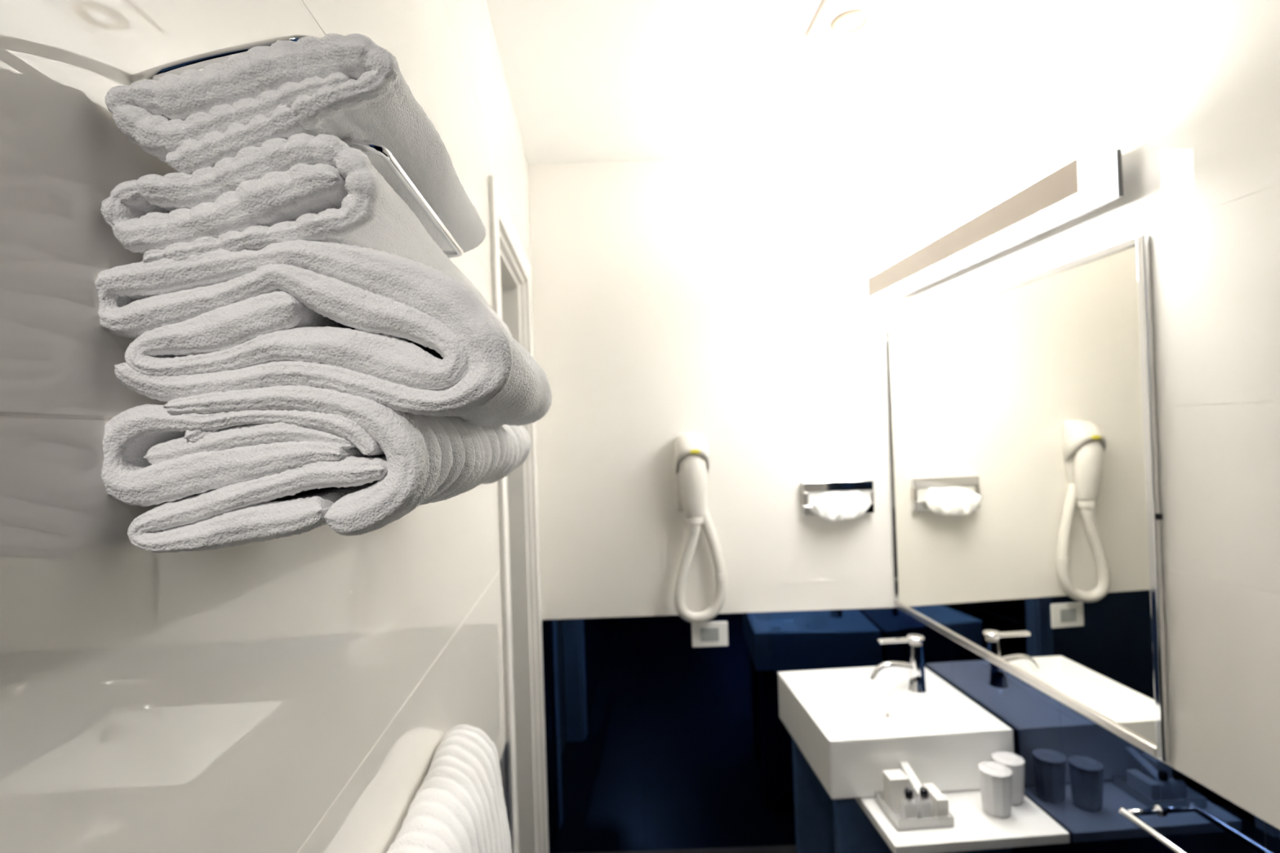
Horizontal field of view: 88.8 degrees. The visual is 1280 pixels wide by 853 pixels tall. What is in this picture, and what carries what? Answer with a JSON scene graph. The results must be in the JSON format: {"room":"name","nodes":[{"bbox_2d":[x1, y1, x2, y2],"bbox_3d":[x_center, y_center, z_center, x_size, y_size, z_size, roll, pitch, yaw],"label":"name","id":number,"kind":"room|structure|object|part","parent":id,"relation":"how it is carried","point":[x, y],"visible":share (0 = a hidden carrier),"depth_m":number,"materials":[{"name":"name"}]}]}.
{"room":"hotel bathroom","nodes":[
{"label":"hotel bathroom","id":0,"kind":"room"},
{"bbox_2d":[0,0,550,852],"bbox_3d":[-0.343,0.297,0.661,0.140,2.681,3.870,-2,0,-4],"label":"wall","id":1,"kind":"structure","parent":0,"point":[295,693],"depth_m":0.37,"materials":[{"name":"white tile"}]},
{"bbox_2d":[128,34,463,257],"bbox_3d":[-0.214,-0.070,0.569,0.132,0.292,0.449,-2,0,-4],"label":"towel rack","id":2,"kind":"object","parent":1,"relation":"attached to","point":[199,61],"visible":0.44,"depth_m":0.35,"materials":[{"name":"silver metal"}]},
{"bbox_3d":[-0.234,-0.197,0.518,0.094,0.038,0.347,-2,0,-4],"label":"rail","id":3,"kind":"part","parent":2,"relation":"part of","materials":[{"name":"silver metal"}]},
{"bbox_2d":[100,385,530,553],"bbox_3d":[-0.205,0.023,0.592,0.169,0.088,0.556,-2,0,-4],"label":"folded towel","id":4,"kind":"object","parent":2,"relation":"on","point":[243,467],"visible":0.89,"depth_m":0.32,"materials":[{"name":"white fabric"}]},
{"bbox_2d":[94,240,551,426],"bbox_3d":[-0.179,-0.046,0.499,0.207,0.094,0.365,-2,0,-4],"label":"folded towel","id":5,"kind":"object","parent":4,"relation":"on","point":[395,331],"visible":0.95,"depth_m":0.32,"materials":[{"name":"white fabric"}]},
{"bbox_2d":[100,133,511,336],"bbox_3d":[-0.213,-0.110,0.583,0.138,0.073,0.536,-2,0,-4],"label":"folded towel","id":6,"kind":"object","parent":5,"relation":"on","point":[302,186],"visible":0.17,"depth_m":0.32,"materials":[{"name":"white fabric"}]},
{"bbox_2d":[104,33,486,258],"bbox_3d":[-0.200,-0.159,0.462,0.143,0.075,0.291,-2,0,-4],"label":"folded towel","id":7,"kind":"object","parent":6,"relation":"on","point":[338,85],"visible":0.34,"depth_m":0.32,"materials":[{"name":"white fabric"}]},
{"bbox_3d":[-0.209,-0.152,0.455,0.130,0.014,0.215,-2,0,-4],"label":"rail","id":8,"kind":"part","parent":2,"relation":"part of","materials":[{"name":"silver metal"}]},
{"bbox_2d":[488,175,549,852],"bbox_3d":[-0.413,0.531,1.954,0.152,2.240,0.849,-2,0,-4],"label":"door","id":9,"kind":"structure","parent":1,"relation":"in","point":[517,592],"depth_m":2.28,"materials":[{"name":"white paint"}]},
{"bbox_3d":[-0.318,0.524,1.571,0.012,2.240,0.072,-2,0,-4],"label":"casing","id":10,"kind":"part","parent":9,"relation":"part of","materials":[{"name":"white paint"}]},
{"bbox_3d":[-0.379,-0.555,1.968,0.012,0.072,0.705,-2,0,-4],"label":"casing","id":11,"kind":"part","parent":9,"relation":"part of","materials":[{"name":"white paint"}]},
{"bbox_3d":[-0.368,0.533,2.347,0.012,2.240,0.072,-2,0,-4],"label":"casing","id":12,"kind":"part","parent":9,"relation":"part of","materials":[{"name":"white paint"}]},
{"bbox_3d":[-0.242,0.460,0.609,0.043,0.021,0.657,-2,0,-4],"label":"towel bar","id":13,"kind":"object","parent":1,"relation":"attached to","visible":0},
{"bbox_2d":[386,724,511,852],"bbox_3d":[-0.212,0.644,0.677,0.102,0.443,0.559,-2,0,-4],"label":"hanging towel","id":14,"kind":"object","parent":13,"relation":"hanging from","point":[459,806],"visible":1,"depth_m":0.81,"materials":[{"name":"white fabric"}]},
{"bbox_2d":[591,844,795,852],"bbox_3d":[0.007,1.652,0.729,2.559,0.050,4.270,-2,0,-4],"label":"floor","id":15,"kind":"structure","parent":0,"point":[791,848],"depth_m":2.52,"materials":[{"name":"grey tile"}]},
{"bbox_2d":[791,737,1070,852],"bbox_3d":[0.803,1.317,1.946,0.504,0.589,0.690,-2,0,-4],"label":"shelf","id":16,"kind":"object","parent":15,"relation":"on","point":[823,824],"visible":0.33,"depth_m":1.76,"materials":[{"name":"white"}]},
{"bbox_3d":[0.784,1.333,2.256,0.504,0.562,0.030,-2,0,-4],"label":"panel","id":17,"kind":"part","parent":16,"relation":"part of","materials":[{"name":"blue laminate"}]},
{"bbox_2d":[777,666,1014,799],"bbox_3d":[0.769,0.940,2.070,0.528,0.163,0.524,-2,0,-4],"label":"washbasin","id":18,"kind":"object","parent":16,"relation":"on","point":[851,727],"visible":0.92,"depth_m":1.91,"materials":[{"name":"white ceramic"}]},
{"bbox_2d":[870,634,926,693],"bbox_3d":[0.831,0.768,2.110,0.183,0.176,0.055,-2,0,-4],"label":"faucet","id":19,"kind":"object","parent":18,"relation":"on","point":[915,666],"visible":1,"depth_m":2.10,"materials":[{"name":"silver metal"}]},
{"bbox_3d":[0.812,0.788,2.108,0.143,0.058,0.025,-2,0,-4],"label":"spout","id":20,"kind":"part","parent":19,"relation":"part of","materials":[{"name":"silver metal"}]},
{"bbox_3d":[0.819,0.691,2.107,0.103,0.011,0.024,-2,0,-4],"label":"lever","id":21,"kind":"part","parent":19,"relation":"part of","materials":[{"name":"silver metal"}]},
{"bbox_2d":[875,788,954,831],"bbox_3d":[0.722,1.010,1.726,0.147,0.026,0.137,-2,0,-4],"label":"tray","id":22,"kind":"object","parent":16,"relation":"on","point":[895,817],"visible":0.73,"depth_m":1.66,"materials":[{"name":"white plastic"}]},
{"bbox_2d":[882,769,909,811],"bbox_3d":[0.688,0.978,1.756,0.052,0.084,0.050,-2,0,-4],"label":"carton","id":23,"kind":"object","parent":22,"relation":"on","point":[895,782],"visible":0.86,"depth_m":1.73,"materials":[{"name":"white cardboard"}]},
{"bbox_2d":[901,787,917,819],"bbox_3d":[0.697,0.979,1.692,0.034,0.080,0.028,-2,0,-4],"label":"shampoo bottle","id":24,"kind":"object","parent":22,"relation":"on","point":[908,806],"visible":0.91,"depth_m":1.68,"materials":[{"name":"white plastic"}]},
{"bbox_2d":[900,762,922,797],"bbox_3d":[0.733,0.944,1.756,0.022,0.039,0.119,-2,0,-4],"label":"sachet","id":25,"kind":"object","parent":22,"relation":"on","point":[913,778],"visible":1,"depth_m":1.76,"materials":[{"name":"white paper"}]},
{"bbox_2d":[915,786,932,818],"bbox_3d":[0.737,0.977,1.694,0.034,0.080,0.028,-2,0,-4],"label":"shampoo bottle","id":26,"kind":"object","parent":22,"relation":"on","point":[924,805],"visible":0.91,"depth_m":1.68,"materials":[{"name":"white plastic"}]},
{"bbox_2d":[922,783,948,817],"bbox_3d":[0.776,0.988,1.715,0.028,0.058,0.080,-2,0,-4],"label":"carton","id":27,"kind":"object","parent":22,"relation":"on","point":[940,802],"visible":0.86,"depth_m":1.69,"materials":[{"name":"white cardboard"}]},
{"bbox_3d":[0.810,1.329,1.851,0.504,0.562,0.030,-2,0,-4],"label":"panel","id":28,"kind":"part","parent":16,"relation":"part of","materials":[{"name":"white laminate"}]},
{"bbox_2d":[978,761,1012,818],"bbox_3d":[0.938,0.956,1.722,0.078,0.118,0.079,-2,0,-4],"label":"drinking glass","id":29,"kind":"object","parent":16,"relation":"on","point":[995,779],"visible":1,"depth_m":1.70,"materials":[{"name":"white plastic"}]},
{"bbox_2d":[991,751,1025,806],"bbox_3d":[1.002,0.955,1.774,0.078,0.118,0.079,-2,0,-4],"label":"drinking glass","id":30,"kind":"object","parent":16,"relation":"on","point":[1015,762],"visible":0.59,"depth_m":1.74,"materials":[{"name":"white plastic"}]},
{"bbox_2d":[528,153,899,852],"bbox_3d":[0.272,0.293,2.618,1.629,2.681,0.165,-2,0,-1],"label":"wall","id":31,"kind":"structure","parent":0,"point":[725,300],"depth_m":2.54,"materials":[{"name":"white paint"}]},
{"bbox_2d":[673,432,727,623],"bbox_3d":[0.222,0.384,2.474,0.209,0.724,0.136,-2,0,-4],"label":"hair dryer","id":32,"kind":"object","parent":31,"relation":"attached to","point":[691,463],"visible":1,"depth_m":2.45,"materials":[{"name":"white plastic"}]},
{"bbox_2d":[691,621,728,647],"bbox_3d":[0.271,0.805,2.531,0.140,0.096,0.012,-2,0,0],"label":"switch plate","id":33,"kind":"object","parent":31,"relation":"attached to","point":[704,634],"visible":0.96,"depth_m":2.53,"materials":[{"name":"white plastic"}]},
{"bbox_2d":[800,480,874,515],"bbox_3d":[0.764,0.275,2.529,0.274,0.128,0.032,-2,0,0],"label":"dispenser","id":34,"kind":"object","parent":31,"relation":"attached to","point":[811,491],"visible":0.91,"depth_m":2.51,"materials":[{"name":"silver metal"}]},
{"bbox_3d":[0.638,0.280,2.528,0.020,0.051,0.033,-2,0,-4],"label":"frame","id":35,"kind":"part","parent":34,"relation":"part of","materials":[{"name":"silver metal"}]},
{"bbox_3d":[0.762,0.231,2.529,0.274,0.040,0.032,-2,0,0],"label":"frame","id":36,"kind":"part","parent":34,"relation":"part of","materials":[{"name":"silver metal"}]},
{"bbox_3d":[0.765,0.320,2.528,0.274,0.037,0.032,-2,0,0],"label":"frame","id":37,"kind":"part","parent":34,"relation":"part of","materials":[{"name":"silver metal"}]},
{"bbox_3d":[0.768,0.276,2.531,0.242,0.051,0.027,-2,0,0],"label":"slot panel","id":38,"kind":"part","parent":34,"relation":"part of","materials":[{"name":"silver metal"}]},
{"bbox_2d":[811,490,871,520],"bbox_3d":[0.764,0.302,2.483,0.229,0.105,0.059,-2,0,-4],"label":"tissue","id":39,"kind":"object","parent":34,"relation":"hanging from","point":[832,506],"visible":1,"depth_m":2.47,"materials":[{"name":"white paper"}]},
{"bbox_3d":[0.894,0.272,2.529,0.012,0.051,0.032,-2,0,-4],"label":"frame","id":40,"kind":"part","parent":34,"relation":"part of","materials":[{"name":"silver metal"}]},
{"bbox_2d":[484,0,1035,164],"bbox_3d":[0.366,-1.092,0.782,1.659,0.050,4.270,-2,0,-4],"label":"ceiling","id":41,"kind":"structure","parent":0,"point":[587,81],"depth_m":1.94,"materials":[{"name":"white paint"}]},
{"bbox_2d":[804,0,827,36],"bbox_3d":[0.469,-1.062,1.509,0.011,0.004,0.528,-2,0,-4],"label":"ceiling slot","id":42,"kind":"object","parent":41,"relation":"attached to","point":[824,2],"visible":1,"depth_m":1.69,"materials":[{"name":"beige"}]},
{"bbox_2d":[830,8,872,35],"bbox_3d":[0.556,-1.063,1.719,0.108,0.005,0.108,-2,0,-4],"label":"recessed light","id":43,"kind":"object","parent":41,"relation":"in","point":[851,21],"visible":1,"depth_m":1.71,"materials":[{"name":"beige"}]},
{"bbox_2d":[880,0,1279,852],"bbox_3d":[1.174,0.247,0.739,0.140,2.681,3.830,-2,0,-4],"label":"wall","id":44,"kind":"structure","parent":0,"point":[1188,91],"depth_m":1.29,"materials":[{"name":"white paint"}]},
{"bbox_2d":[867,148,1123,300],"bbox_3d":[0.940,-0.521,1.883,0.128,0.101,1.063,-2,0,-4],"label":"wall lamp","id":45,"kind":"object","parent":44,"relation":"attached to","point":[1088,180],"visible":1,"depth_m":1.60,"materials":[{"name":"beige paint"}]},
{"bbox_2d":[884,232,1170,761],"bbox_3d":[1.015,0.149,1.933,0.016,1.080,1.217,-2,0,-4],"label":"wall mirror","id":46,"kind":"object","parent":44,"relation":"attached to","point":[1026,516],"visible":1,"depth_m":1.66,"materials":[{"name":"clear glass"}]},
{"bbox_3d":[0.977,0.156,2.534,0.016,1.080,0.012,-2,0,-4],"label":"frame rail","id":47,"kind":"part","parent":46,"relation":"part of","materials":[{"name":"silver metal"}]},
{"bbox_3d":[0.997,-0.380,1.944,0.016,0.020,1.180,-2,0,-4],"label":"frame rail","id":48,"kind":"part","parent":46,"relation":"part of","materials":[{"name":"silver metal"}]},
{"bbox_3d":[1.032,0.679,1.935,0.016,0.020,1.180,-2,0,-4],"label":"frame rail","id":49,"kind":"part","parent":46,"relation":"part of","materials":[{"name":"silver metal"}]},
{"bbox_3d":[1.053,0.143,1.341,0.016,1.080,0.020,-2,0,-4],"label":"frame rail","id":50,"kind":"part","parent":46,"relation":"part of","materials":[{"name":"silver metal"}]},
{"bbox_2d":[1119,804,1186,852],"bbox_3d":[1.063,0.796,0.988,0.084,0.021,0.754,-2,0,-4],"label":"towel bar","id":51,"kind":"object","parent":44,"relation":"attached to","point":[1131,815],"visible":1,"depth_m":1.32,"materials":[{"name":"silver metal"}]},
{"bbox_3d":[1.044,0.800,1.354,0.076,0.012,0.012,-2,0,-4],"label":"post","id":52,"kind":"part","parent":51,"relation":"part of","materials":[{"name":"silver metal"}]}
]}

